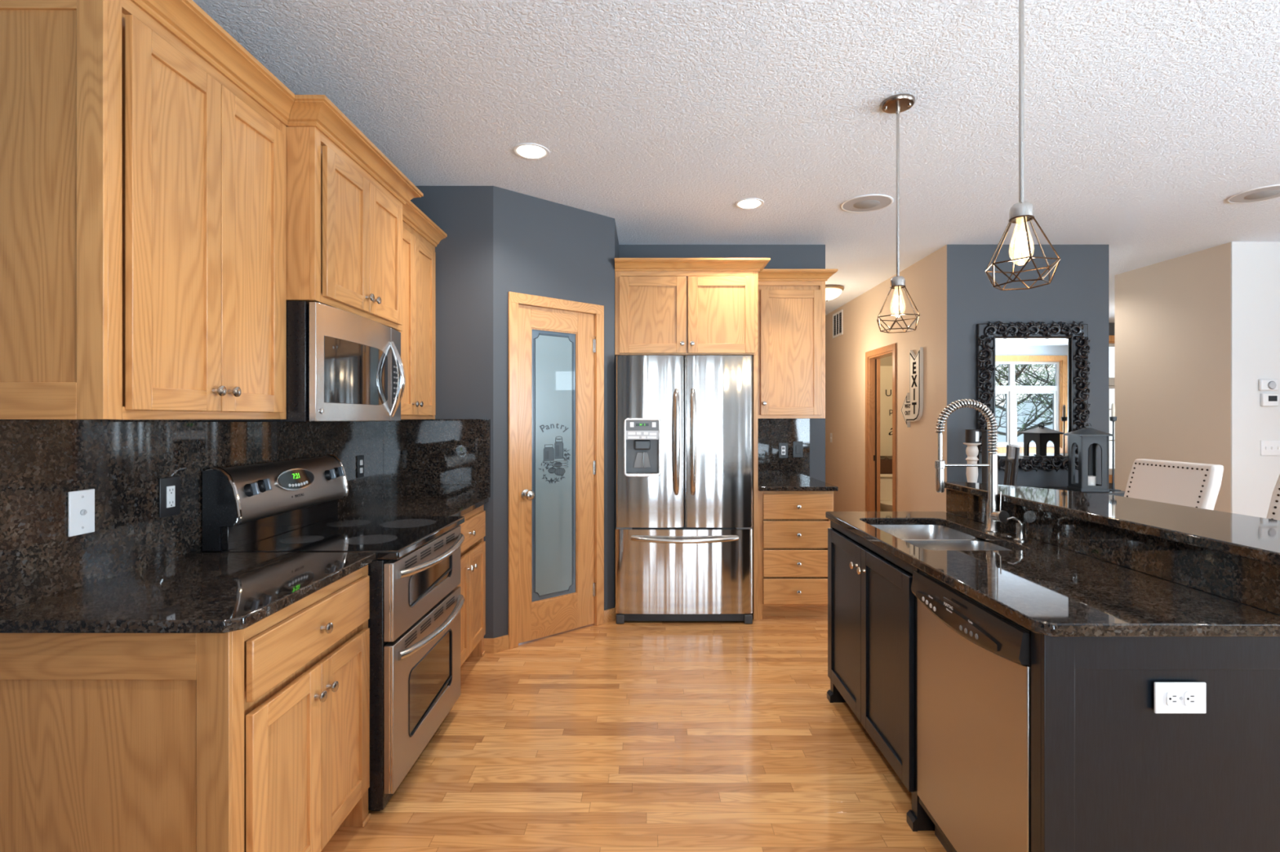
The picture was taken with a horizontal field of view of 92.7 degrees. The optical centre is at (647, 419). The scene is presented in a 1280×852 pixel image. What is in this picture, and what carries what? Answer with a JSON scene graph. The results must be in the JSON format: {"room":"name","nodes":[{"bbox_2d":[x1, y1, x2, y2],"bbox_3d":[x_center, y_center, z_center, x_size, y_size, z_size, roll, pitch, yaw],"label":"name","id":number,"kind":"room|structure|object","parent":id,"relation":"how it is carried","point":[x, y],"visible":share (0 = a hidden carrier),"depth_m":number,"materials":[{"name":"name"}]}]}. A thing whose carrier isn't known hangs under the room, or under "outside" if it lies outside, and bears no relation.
{"room":"kitchen","nodes":[
{"label":"kitchen","id":0,"kind":"room"},
{"bbox_2d":[0,419,222,552],"bbox_3d":[-1.625,-0.001,0.852,0.120,2.743,5.704,0,0,0],"label":"wall","id":1,"kind":"structure","parent":0,"point":[0,420],"depth_m":1.63,"materials":[{"name":"grey stone"}]},
{"bbox_2d":[0,0,295,419],"bbox_3d":[-1.372,-0.542,1.719,0.384,1.086,0.780,0,0,0],"label":"upper cabinet","id":2,"kind":"object","parent":1,"relation":"attached to","point":[143,147],"visible":1,"depth_m":1.47,"materials":[{"name":"brown wood"}]},
{"bbox_2d":[0,419,383,610],"bbox_3d":[-1.555,0.229,2.441,0.020,0.455,2.282,0,0,0],"label":"backsplash","id":3,"kind":"structure","parent":1,"relation":"attached to","point":[124,461],"depth_m":1.79,"materials":[{"name":"brown stone"}]},
{"bbox_2d":[67,488,94,537],"bbox_3d":[-1.537,0.253,1.660,0.014,0.120,0.075,0,0,0],"label":"phone jack plate","id":4,"kind":"object","parent":3,"relation":"attached to","point":[81,504],"visible":1,"depth_m":1.66,"materials":[{"name":"white plastic"}]},
{"bbox_2d":[159,475,179,518],"bbox_3d":[-1.540,0.249,1.965,0.009,0.125,0.082,0,0,0],"label":"wall outlet","id":5,"kind":"object","parent":3,"relation":"attached to","point":[169,487],"visible":1,"depth_m":1.96,"materials":[{"name":"black plastic"}]},
{"bbox_2d":[166,485,175,507],"bbox_3d":[-1.537,0.249,1.965,0.004,0.068,0.033,0,0,0],"label":"receptacle","id":6,"kind":"object","parent":5,"relation":"attached to","point":[171,490],"depth_m":1.96,"materials":[{"name":"white plastic"}]},
{"bbox_2d":[356,455,364,478],"bbox_3d":[-1.540,0.253,3.270,0.009,0.118,0.072,0,0,0],"label":"wall outlet","id":7,"kind":"object","parent":3,"relation":"attached to","point":[360,459],"visible":1,"depth_m":3.26,"materials":[{"name":"black plastic"}]},
{"bbox_2d":[286,94,423,331],"bbox_3d":[-1.323,-0.749,2.488,0.482,0.673,0.897,0,0,0],"label":"upper cabinet","id":8,"kind":"object","parent":1,"relation":"attached to","point":[345,199],"visible":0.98,"depth_m":2.26,"materials":[{"name":"brown wood"}]},
{"bbox_2d":[201,301,404,422],"bbox_3d":[-1.313,-0.201,2.486,0.483,0.419,0.756,0,0,0],"label":"microwave oven","id":9,"kind":"object","parent":8,"relation":"attached to","point":[342,366],"visible":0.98,"depth_m":2.25,"materials":[{"name":"silver metal"}]},
{"bbox_2d":[399,200,447,419],"bbox_3d":[-1.372,-0.542,3.225,0.384,1.086,0.714,0,0,0],"label":"upper cabinet","id":10,"kind":"object","parent":1,"relation":"attached to","point":[421,236],"visible":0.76,"depth_m":3.28,"materials":[{"name":"brown wood"}]},
{"bbox_2d":[410,186,493,638],"bbox_3d":[-1.297,-0.001,3.652,0.776,2.743,0.136,0,0,0],"label":"wall","id":11,"kind":"structure","parent":0,"point":[464,258],"depth_m":3.58,"materials":[{"name":"grey paint"}]},
{"bbox_2d":[383,419,490,497],"bbox_3d":[-1.234,0.228,3.573,0.619,0.457,0.020,0,0,0],"label":"backsplash","id":12,"kind":"structure","parent":11,"relation":"attached to","point":[423,458],"depth_m":3.56,"materials":[{"name":"brown stone"}]},
{"bbox_2d":[493,186,614,638],"bbox_3d":[-0.604,0.000,3.917,0.896,2.744,0.110,0,0,-40],"label":"wall","id":13,"kind":"structure","parent":0,"point":[542,247],"depth_m":3.77,"materials":[{"name":"grey paint"}]},
{"bbox_2d":[483,635,508,653],"bbox_3d":[-0.898,1.329,3.595,0.160,0.085,0.041,0,0,-24],"label":"baseboard","id":14,"kind":"structure","parent":13,"relation":"attached to","point":[491,646],"depth_m":3.58,"materials":[{"name":"brown wood"}]},
{"bbox_2d":[508,291,604,648],"bbox_3d":[-0.602,0.304,3.908,0.702,2.133,0.128,0,0,-40],"label":"trim","id":15,"kind":"structure","parent":13,"relation":"attached to","point":[515,299],"depth_m":3.75,"materials":[{"name":"brown wood"}]},
{"bbox_2d":[518,304,595,643],"bbox_3d":[-0.558,0.331,3.865,0.578,2.059,0.106,0,0,-40],"label":"door","id":16,"kind":"structure","parent":13,"relation":"in","point":[557,348],"depth_m":3.87,"materials":[{"name":"brown wood"}]},
{"bbox_2d":[538,435,570,483],"bbox_3d":[-0.592,0.258,3.872,0.242,0.301,0.003,0,0,-40],"label":"picture","id":17,"kind":"object","parent":16,"relation":"attached to","point":[554,451],"depth_m":3.87,"materials":[{"name":"grey"}]},
{"bbox_2d":[614,221,618,606],"bbox_3d":[-0.284,-0.001,4.538,0.112,2.743,0.744,0,0,0],"label":"wall","id":18,"kind":"structure","parent":0,"point":[616,242],"depth_m":4.22,"materials":[{"name":"grey paint"}]},
{"bbox_2d":[604,606,616,623],"bbox_3d":[-0.258,1.329,4.435,0.090,0.085,0.690,0,0,0],"label":"baseboard","id":19,"kind":"structure","parent":18,"relation":"attached to","point":[610,615],"depth_m":4.12,"materials":[{"name":"brown wood"}]},
{"bbox_2d":[320,616,946,851],"bbox_3d":[3.350,1.411,3.400,10.300,0.080,11.200,0,0,0],"label":"floor","id":20,"kind":"structure","parent":0,"point":[628,736],"depth_m":2.46,"materials":[{"name":"brown wood"}]},
{"bbox_2d":[0,564,370,851],"bbox_3d":[-1.237,0.929,1.749,0.646,0.885,0.698,0,0,0],"label":"base cabinet","id":21,"kind":"object","parent":20,"relation":"on","point":[255,738],"visible":0.98,"depth_m":1.41,"materials":[{"name":"brown wood"}]},
{"bbox_2d":[0,552,375,633],"bbox_3d":[-1.250,0.472,1.742,0.629,0.030,0.715,0,0,0],"label":"countertop","id":22,"kind":"structure","parent":21,"relation":"on","point":[197,593],"depth_m":1.59,"materials":[{"name":"brown stone"}]},
{"bbox_2d":[202,453,464,811],"bbox_3d":[-1.178,0.767,2.484,0.720,1.208,0.766,0,0,0],"label":"oven range","id":23,"kind":"object","parent":20,"relation":"on","point":[416,602],"visible":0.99,"depth_m":2.29,"materials":[{"name":"silver metal"}]},
{"bbox_2d":[220,515,464,559],"bbox_3d":[-1.169,0.469,2.484,0.618,0.031,0.766,0,0,0],"label":"cooktop","id":24,"kind":"object","parent":23,"relation":"in","point":[390,537],"depth_m":2.38,"materials":[{"name":"black glass"}]},
{"bbox_2d":[457,504,485,666],"bbox_3d":[-1.237,0.929,3.222,0.646,0.884,0.700,0,0,0],"label":"base cabinet","id":25,"kind":"object","parent":20,"relation":"on","point":[473,549],"visible":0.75,"depth_m":3.32,"materials":[{"name":"brown wood"}]},
{"bbox_2d":[337,497,488,515],"bbox_3d":[-1.250,0.472,3.226,0.629,0.030,0.712,0,0,0],"label":"countertop","id":26,"kind":"structure","parent":25,"relation":"on","point":[383,506],"depth_m":3.17,"materials":[{"name":"brown stone"}]},
{"bbox_2d":[615,355,758,623],"bbox_3d":[0.267,0.466,4.396,0.970,1.811,0.786,0,0,0],"label":"refrigerator","id":27,"kind":"object","parent":20,"relation":"on","point":[684,426],"depth_m":4.08,"materials":[{"name":"grey metal"}]},
{"bbox_2d":[758,490,833,619],"bbox_3d":[1.013,0.929,4.456,0.518,0.884,0.648,0,0,0],"label":"base cabinet","id":28,"kind":"object","parent":20,"relation":"on","point":[793,526],"visible":0.81,"depth_m":4.16,"materials":[{"name":"brown wood"}]},
{"bbox_2d":[758,477,838,491],"bbox_3d":[1.022,0.472,4.462,0.536,0.030,0.654,0,0,0],"label":"countertop","id":29,"kind":"structure","parent":28,"relation":"on","point":[765,484],"depth_m":4.23,"materials":[{"name":"brown stone"}]},
{"bbox_2d":[911,569,1031,851],"bbox_3d":[1.179,0.935,1.731,0.628,0.872,0.590,0,0,0],"label":"dishwasher","id":30,"kind":"object","parent":20,"relation":"on","point":[974,661],"visible":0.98,"depth_m":1.67,"materials":[{"name":"silver metal"}]},
{"bbox_2d":[826,520,1279,851],"bbox_3d":[1.218,0.929,2.192,0.738,0.885,1.624,0,0,0],"label":"kitchen island","id":31,"kind":"object","parent":20,"relation":"on","point":[1110,773],"visible":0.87,"depth_m":1.39,"materials":[{"name":"black paint"}]},
{"bbox_2d":[825,511,1279,636],"bbox_3d":[1.175,0.472,2.196,0.594,0.030,1.668,0,0,0],"label":"island countertop","id":32,"kind":"structure","parent":31,"relation":"on","point":[1044,588],"depth_m":1.63,"materials":[{"name":"brown stone"}]},
{"bbox_2d":[861,524,1011,576],"bbox_3d":[1.160,0.585,2.478,0.426,0.192,0.731,0,0,0],"label":"sink","id":33,"kind":"object","parent":32,"relation":"in","point":[925,536],"visible":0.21,"depth_m":2.67,"materials":[{"name":"silver metal"}]},
{"bbox_2d":[934,399,1009,532],"bbox_3d":[1.312,0.186,2.477,0.265,0.541,0.097,0,0,-3],"label":"spring faucet","id":34,"kind":"object","parent":32,"relation":"on","point":[994,514],"visible":1,"depth_m":2.49,"materials":[{"name":"silver metal"}]},
{"bbox_2d":[1000,533,1014,536],"bbox_3d":[1.418,0.453,2.405,0.048,0.007,0.048,0,0,0],"label":"cover","id":35,"kind":"object","parent":32,"relation":"on","point":[1002,534],"visible":1,"depth_m":2.39,"materials":[{"name":"silver metal"}]},
{"bbox_2d":[1006,516,1027,542],"bbox_3d":[1.391,0.412,2.300,0.075,0.090,0.048,0,0,0],"label":"soap dispenser","id":36,"kind":"object","parent":32,"relation":"on","point":[1020,526],"visible":1,"depth_m":2.29,"materials":[{"name":"silver metal"}]},
{"bbox_2d":[1154,682,1205,713],"bbox_3d":[1.200,0.628,1.375,0.115,0.070,0.008,0,0,0],"label":"wall outlet","id":37,"kind":"object","parent":31,"relation":"attached to","point":[1169,697],"visible":1,"depth_m":1.37,"materials":[{"name":"white plastic"}]},
{"bbox_2d":[1166,691,1178,706],"bbox_3d":[1.180,0.628,1.373,0.027,0.033,0.004,0,0,0],"label":"receptacle","id":38,"kind":"object","parent":37,"relation":"attached to","point":[1172,697],"depth_m":1.37,"materials":[{"name":"white plastic"}]},
{"bbox_2d":[1183,691,1196,706],"bbox_3d":[1.220,0.628,1.373,0.027,0.033,0.004,0,0,0],"label":"receptacle","id":39,"kind":"object","parent":37,"relation":"attached to","point":[1189,697],"depth_m":1.37,"materials":[{"name":"white plastic"}]},
{"bbox_2d":[1035,487,1124,497],"bbox_3d":[2.930,0.949,4.550,1.120,0.845,0.400,0,0,0],"label":"console table","id":40,"kind":"object","parent":20,"relation":"on","point":[1121,493],"visible":0.02,"depth_m":4.38,"materials":[{"name":"black wood"}]},
{"bbox_2d":[963,442,981,483],"bbox_3d":[2.402,0.350,4.520,0.120,0.350,0.120,0,0,0],"label":"candlestick","id":41,"kind":"object","parent":40,"relation":"on","point":[971,451],"visible":0.65,"depth_m":4.49,"materials":[{"name":"white wood"}]},
{"bbox_2d":[965,429,978,443],"bbox_3d":[2.402,0.125,4.520,0.090,0.100,0.091,0,0,0],"label":"pillar candle","id":42,"kind":"object","parent":41,"relation":"on","point":[971,435],"visible":1,"depth_m":4.48,"materials":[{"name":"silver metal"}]},
{"bbox_2d":[980,429,995,484],"bbox_3d":[2.515,0.301,4.500,0.084,0.449,0.084,0,0,0],"label":"candle stand","id":43,"kind":"object","parent":40,"relation":"on","point":[984,432],"visible":0.27,"depth_m":4.49,"materials":[{"name":"black metal"}]},
{"bbox_2d":[1063,422,1113,492],"bbox_3d":[3.245,0.274,4.500,0.222,0.502,0.222,0,0,8],"label":"candle lantern","id":44,"kind":"object","parent":40,"relation":"on","point":[1087,439],"visible":0.99,"depth_m":4.42,"materials":[{"name":"black metal"}]},
{"bbox_2d":[1088,475,1096,485],"bbox_3d":[3.248,0.458,4.495,0.086,0.089,0.086,0,0,0],"label":"pillar candle","id":45,"kind":"object","parent":44,"relation":"in","point":[1091,479],"visible":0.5,"depth_m":4.46,"materials":[{"name":"white wax"}]},
{"bbox_2d":[1109,417,1120,491],"bbox_3d":[3.432,0.253,4.500,0.090,0.545,0.090,0,0,0],"label":"candle stand","id":46,"kind":"object","parent":40,"relation":"on","point":[1113,420],"visible":0.94,"depth_m":4.50,"materials":[{"name":"black metal"}]},
{"bbox_2d":[1111,403,1115,417],"bbox_3d":[3.432,-0.070,4.500,0.023,0.120,0.022,0,0,0],"label":"taper candle","id":47,"kind":"object","parent":46,"relation":"on","point":[1113,410],"visible":1,"depth_m":4.49,"materials":[{"name":"beige wax"}]},
{"bbox_2d":[1124,458,1223,510],"bbox_3d":[2.260,0.787,2.925,0.597,1.169,0.460,0,0,0],"label":"bar stool","id":48,"kind":"object","parent":20,"relation":"on","point":[1195,485],"visible":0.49,"depth_m":2.87,"materials":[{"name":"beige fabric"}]},
{"bbox_2d":[1266,475,1279,520],"bbox_3d":[2.260,0.787,2.200,0.597,1.169,0.460,0,0,0],"label":"bar stool","id":49,"kind":"object","parent":20,"relation":"on","point":[1273,513],"visible":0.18,"depth_m":2.41,"materials":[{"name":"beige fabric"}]},
{"bbox_2d":[618,244,825,482],"bbox_3d":[0.583,-0.001,4.850,1.620,2.743,0.120,0,0,0],"label":"wall","id":50,"kind":"structure","parent":0,"point":[782,256],"depth_m":4.79,"materials":[{"name":"grey paint"}]},
{"bbox_2d":[614,257,770,358],"bbox_3d":[0.298,-0.763,4.444,1.048,0.645,0.688,0,0,0],"label":"upper cabinet","id":51,"kind":"object","parent":50,"relation":"attached to","point":[684,307],"visible":1,"depth_m":4.16,"materials":[{"name":"brown wood"}]},
{"bbox_2d":[758,418,809,477],"bbox_3d":[1.010,0.225,4.781,0.511,0.463,0.018,0,0,0],"label":"backsplash","id":52,"kind":"structure","parent":50,"relation":"attached to","point":[771,432],"depth_m":4.77,"materials":[{"name":"brown stone"}]},
{"bbox_2d":[778,443,787,457],"bbox_3d":[1.058,0.243,4.766,0.072,0.120,0.009,0,0,0],"label":"wall outlet","id":53,"kind":"object","parent":52,"relation":"attached to","point":[783,447],"visible":1,"depth_m":4.77,"materials":[{"name":"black plastic"}]},
{"bbox_2d":[792,441,803,457],"bbox_3d":[1.172,0.236,4.766,0.078,0.125,0.010,0,0,0],"label":"light switch","id":54,"kind":"object","parent":52,"relation":"attached to","point":[797,446],"visible":1,"depth_m":4.77,"materials":[{"name":"black plastic"}]},
{"bbox_2d":[758,269,838,418],"bbox_3d":[1.062,-0.546,4.594,0.618,1.079,0.388,0,0,0],"label":"upper cabinet","id":55,"kind":"object","parent":50,"relation":"attached to","point":[792,302],"visible":0.87,"depth_m":4.46,"materials":[{"name":"brown wood"}]},
{"bbox_2d":[192,0,1279,322],"bbox_3d":[3.350,-1.422,3.400,10.300,0.100,11.200,0,0,0],"label":"ceiling","id":56,"kind":"structure","parent":0,"point":[1143,118],"depth_m":2.67,"materials":[{"name":"white paint"}]},
{"bbox_2d":[512,142,549,159],"bbox_3d":[-0.597,-1.363,3.120,0.184,0.016,0.184,0,0,0],"label":"recessed light","id":57,"kind":"object","parent":56,"relation":"in","point":[526,150],"visible":1,"depth_m":3.10,"materials":[{"name":"white plastic"}]},
{"bbox_2d":[734,198,764,208],"bbox_3d":[0.644,-1.363,3.875,0.184,0.016,0.184,0,0,0],"label":"recessed light","id":58,"kind":"object","parent":56,"relation":"in","point":[747,203],"visible":1,"depth_m":3.85,"materials":[{"name":"white plastic"}]},
{"bbox_2d":[825,284,844,302],"bbox_3d":[1.870,-1.300,6.370,0.344,0.142,0.344,0,0,0],"label":"hall ceiling light","id":59,"kind":"object","parent":56,"relation":"attached to","point":[832,291],"visible":0.59,"depth_m":6.25,"materials":[{"name":"white glass"}]},
{"bbox_2d":[840,194,893,213],"bbox_3d":[1.389,-1.367,3.875,0.316,0.010,0.316,0,0,0],"label":"ceiling speaker","id":60,"kind":"object","parent":56,"relation":"attached to","point":[871,202],"visible":1,"depth_m":3.85,"materials":[{"name":"white plastic"}]},
{"bbox_2d":[853,200,879,208],"bbox_3d":[1.389,-1.364,3.875,0.158,0.003,0.158,0,0,0],"label":"grille","id":61,"kind":"object","parent":60,"relation":"attached to","point":[858,204],"depth_m":3.87,"materials":[{"name":"grey"}]},
{"bbox_2d":[876,93,919,333],"bbox_3d":[1.080,-0.876,2.637,0.188,0.989,0.183,0,0,0],"label":"pendant lamp","id":62,"kind":"object","parent":56,"relation":"hanging from","point":[896,104],"visible":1,"depth_m":2.63,"materials":[{"name":"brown metal"}]},
{"bbox_2d":[985,0,1060,290],"bbox_3d":[1.067,-0.876,1.743,0.188,0.989,0.183,0,0,0],"label":"pendant lamp","id":63,"kind":"object","parent":56,"relation":"hanging from","point":[1020,212],"visible":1,"depth_m":1.74,"materials":[{"name":"brown metal"}]},
{"bbox_2d":[1226,184,1279,204],"bbox_3d":[3.735,-1.367,3.710,0.316,0.010,0.316,0,0,0],"label":"ceiling speaker","id":64,"kind":"object","parent":56,"relation":"attached to","point":[1271,192],"visible":1,"depth_m":3.72,"materials":[{"name":"white plastic"}]},
{"bbox_2d":[1244,190,1279,199],"bbox_3d":[3.735,-1.364,3.710,0.158,0.003,0.158,0,0,0],"label":"grille","id":65,"kind":"object","parent":64,"relation":"attached to","point":[1258,194],"depth_m":3.71,"materials":[{"name":"grey"}]},
{"bbox_2d":[825,244,946,512],"bbox_3d":[2.403,0.000,6.724,0.114,2.744,3.872,0,0,0],"label":"wall","id":66,"kind":"structure","parent":0,"point":[926,280],"depth_m":5.70,"materials":[{"name":"beige paint"}]},
{"bbox_2d":[832,309,843,338],"bbox_3d":[2.341,-1.174,7.530,0.008,0.300,0.380,0,0,0],"label":"air vent","id":67,"kind":"object","parent":66,"relation":"in","point":[837,317],"visible":1,"depth_m":7.52,"materials":[{"name":"white plastic"}]},
{"bbox_2d":[875,359,876,511],"bbox_3d":[2.416,0.366,6.468,0.016,2.010,0.002,0,0,0],"label":"trim","id":68,"kind":"structure","parent":66,"relation":"attached to","point":[875,359],"depth_m":6.47,"materials":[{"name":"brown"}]},
{"bbox_2d":[876,359,879,511],"bbox_3d":[2.441,0.366,6.462,0.034,2.010,0.014,0,0,0],"label":"trim","id":69,"kind":"structure","parent":66,"relation":"attached to","point":[877,360],"depth_m":6.46,"materials":[{"name":"red wood"}]},
{"bbox_2d":[865,343,896,511],"bbox_3d":[2.395,0.326,6.147,0.132,2.090,0.786,0,0,0],"label":"trim","id":70,"kind":"structure","parent":66,"relation":"attached to","point":[883,352],"depth_m":6.47,"materials":[{"name":"red wood"}]},
{"bbox_2d":[900,347,923,427],"bbox_3d":[2.329,-0.272,5.399,0.032,0.685,0.403,0,0,0],"label":"arrow sign","id":71,"kind":"object","parent":66,"relation":"attached to","point":[912,409],"visible":1,"depth_m":5.29,"materials":[{"name":"white wood"}]},
{"bbox_2d":[880,355,892,459],"bbox_3d":[2.982,-0.001,7.660,1.045,2.743,0.080,0,0,0],"label":"wall","id":72,"kind":"structure","parent":0,"point":[887,361],"depth_m":7.62,"materials":[{"name":"beige paint"}]},
{"bbox_2d":[880,365,892,456],"bbox_3d":[2.980,-0.104,7.603,0.600,1.120,0.032,0,0,0],"label":"wall picture","id":73,"kind":"object","parent":72,"relation":"attached to","point":[886,371],"visible":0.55,"depth_m":7.59,"materials":[{"name":"beige fabric"}]},
{"bbox_2d":[1003,444,1019,485],"bbox_3d":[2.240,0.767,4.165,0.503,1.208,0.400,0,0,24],"label":"candle holder","id":74,"kind":"object","parent":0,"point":[1012,455],"visible":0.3,"depth_m":3.99,"materials":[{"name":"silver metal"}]},
{"bbox_2d":[946,244,1108,514],"bbox_3d":[2.982,-0.001,4.849,1.272,2.743,0.122,0,0,0],"label":"wall","id":75,"kind":"structure","parent":0,"point":[1077,291],"depth_m":4.79,"materials":[{"name":"grey paint"}]},
{"bbox_2d":[976,320,1090,472],"bbox_3d":[3.001,-0.178,4.756,0.889,1.182,0.063,0,0,0],"label":"wall mirror","id":76,"kind":"object","parent":75,"relation":"attached to","point":[1033,378],"visible":0.84,"depth_m":4.77,"materials":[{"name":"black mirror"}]},
{"bbox_2d":[995,337,1071,456],"bbox_3d":[2.999,-0.174,4.774,0.625,0.954,0.018,0,0,0],"label":"mirror glass","id":77,"kind":"object","parent":76,"relation":"attached to","point":[1033,375],"depth_m":4.77,"materials":[{"name":"white"}]},
{"bbox_2d":[1108,322,1114,488],"bbox_3d":[3.350,-0.001,8.720,10.300,2.743,0.120,0,0,0],"label":"wall","id":78,"kind":"structure","parent":0,"point":[1111,325],"depth_m":8.66,"materials":[{"name":"grey paint"}]},
{"bbox_2d":[1108,335,1114,483],"bbox_3d":[6.500,-0.144,8.701,1.780,2.093,0.118,0,0,0],"label":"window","id":79,"kind":"structure","parent":78,"relation":"in","point":[1111,338],"depth_m":8.70,"materials":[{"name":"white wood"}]},
{"bbox_2d":[954,514,1279,616],"bbox_3d":[1.577,0.853,2.190,0.166,1.036,1.580,0,0,0],"label":"wall","id":80,"kind":"structure","parent":0,"point":[954,514],"depth_m":1.83,"materials":[{"name":"grey stone"}]},
{"bbox_2d":[944,481,1279,565],"bbox_3d":[1.669,0.319,2.144,0.471,0.030,1.689,0,0,0],"label":"bar ledge","id":81,"kind":"object","parent":80,"relation":"on","point":[1250,537],"visible":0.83,"depth_m":1.88,"materials":[{"name":"brown stone"}]},
{"bbox_2d":[946,488,1279,614],"bbox_3d":[1.484,0.396,2.188,0.020,0.122,1.653,0,0,0],"label":"stone riser","id":82,"kind":"object","parent":80,"relation":"attached to","point":[1252,583],"visible":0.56,"depth_m":1.79,"materials":[{"name":"brown stone"}]},
{"bbox_2d":[1114,241,1279,518],"bbox_3d":[6.383,-0.001,5.261,3.875,2.743,1.098,0,0,0],"label":"wall","id":83,"kind":"structure","parent":0,"point":[1172,317],"depth_m":4.92,"materials":[{"name":"beige paint"}]},
{"bbox_2d":[1258,378,1278,391],"bbox_3d":[4.778,-0.265,4.693,0.136,0.090,0.036,0,0,0],"label":"thermostat","id":84,"kind":"object","parent":83,"relation":"attached to","point":[1264,384],"visible":1,"depth_m":4.68,"materials":[{"name":"white plastic"}]},
{"bbox_2d":[1260,393,1278,406],"bbox_3d":[4.786,-0.150,4.697,0.120,0.098,0.027,0,0,0],"label":"thermostat","id":85,"kind":"object","parent":83,"relation":"attached to","point":[1266,399],"visible":1,"depth_m":4.68,"materials":[{"name":"white plastic"}]},
{"bbox_2d":[1260,440,1279,455],"bbox_3d":[4.791,0.221,4.704,0.145,0.107,0.014,0,0,0],"label":"light switch","id":86,"kind":"object","parent":83,"relation":"attached to","point":[1267,447],"visible":1,"depth_m":4.70,"materials":[{"name":"white plastic"}]},
{"bbox_3d":[2.983,1.368,6.350,1.043,0.006,2.540,0,0,0],"label":"floor","id":87,"kind":"structure","parent":0,"visible":0},
{"bbox_2d":[880,474,892,511],"bbox_3d":[2.930,1.015,7.255,0.470,0.700,0.680,0,0,0],"label":"toilet","id":88,"kind":"object","parent":87,"relation":"on","point":[886,480],"visible":0.14,"depth_m":7.40,"materials":[{"name":"beige ceramic"}]},
{"bbox_2d":[880,457,892,474],"bbox_3d":[2.930,0.559,7.495,0.370,0.210,0.180,0,0,0],"label":"basket","id":89,"kind":"object","parent":88,"relation":"on","point":[886,464],"visible":0.37,"depth_m":7.41,"materials":[{"name":"brown wicker"}]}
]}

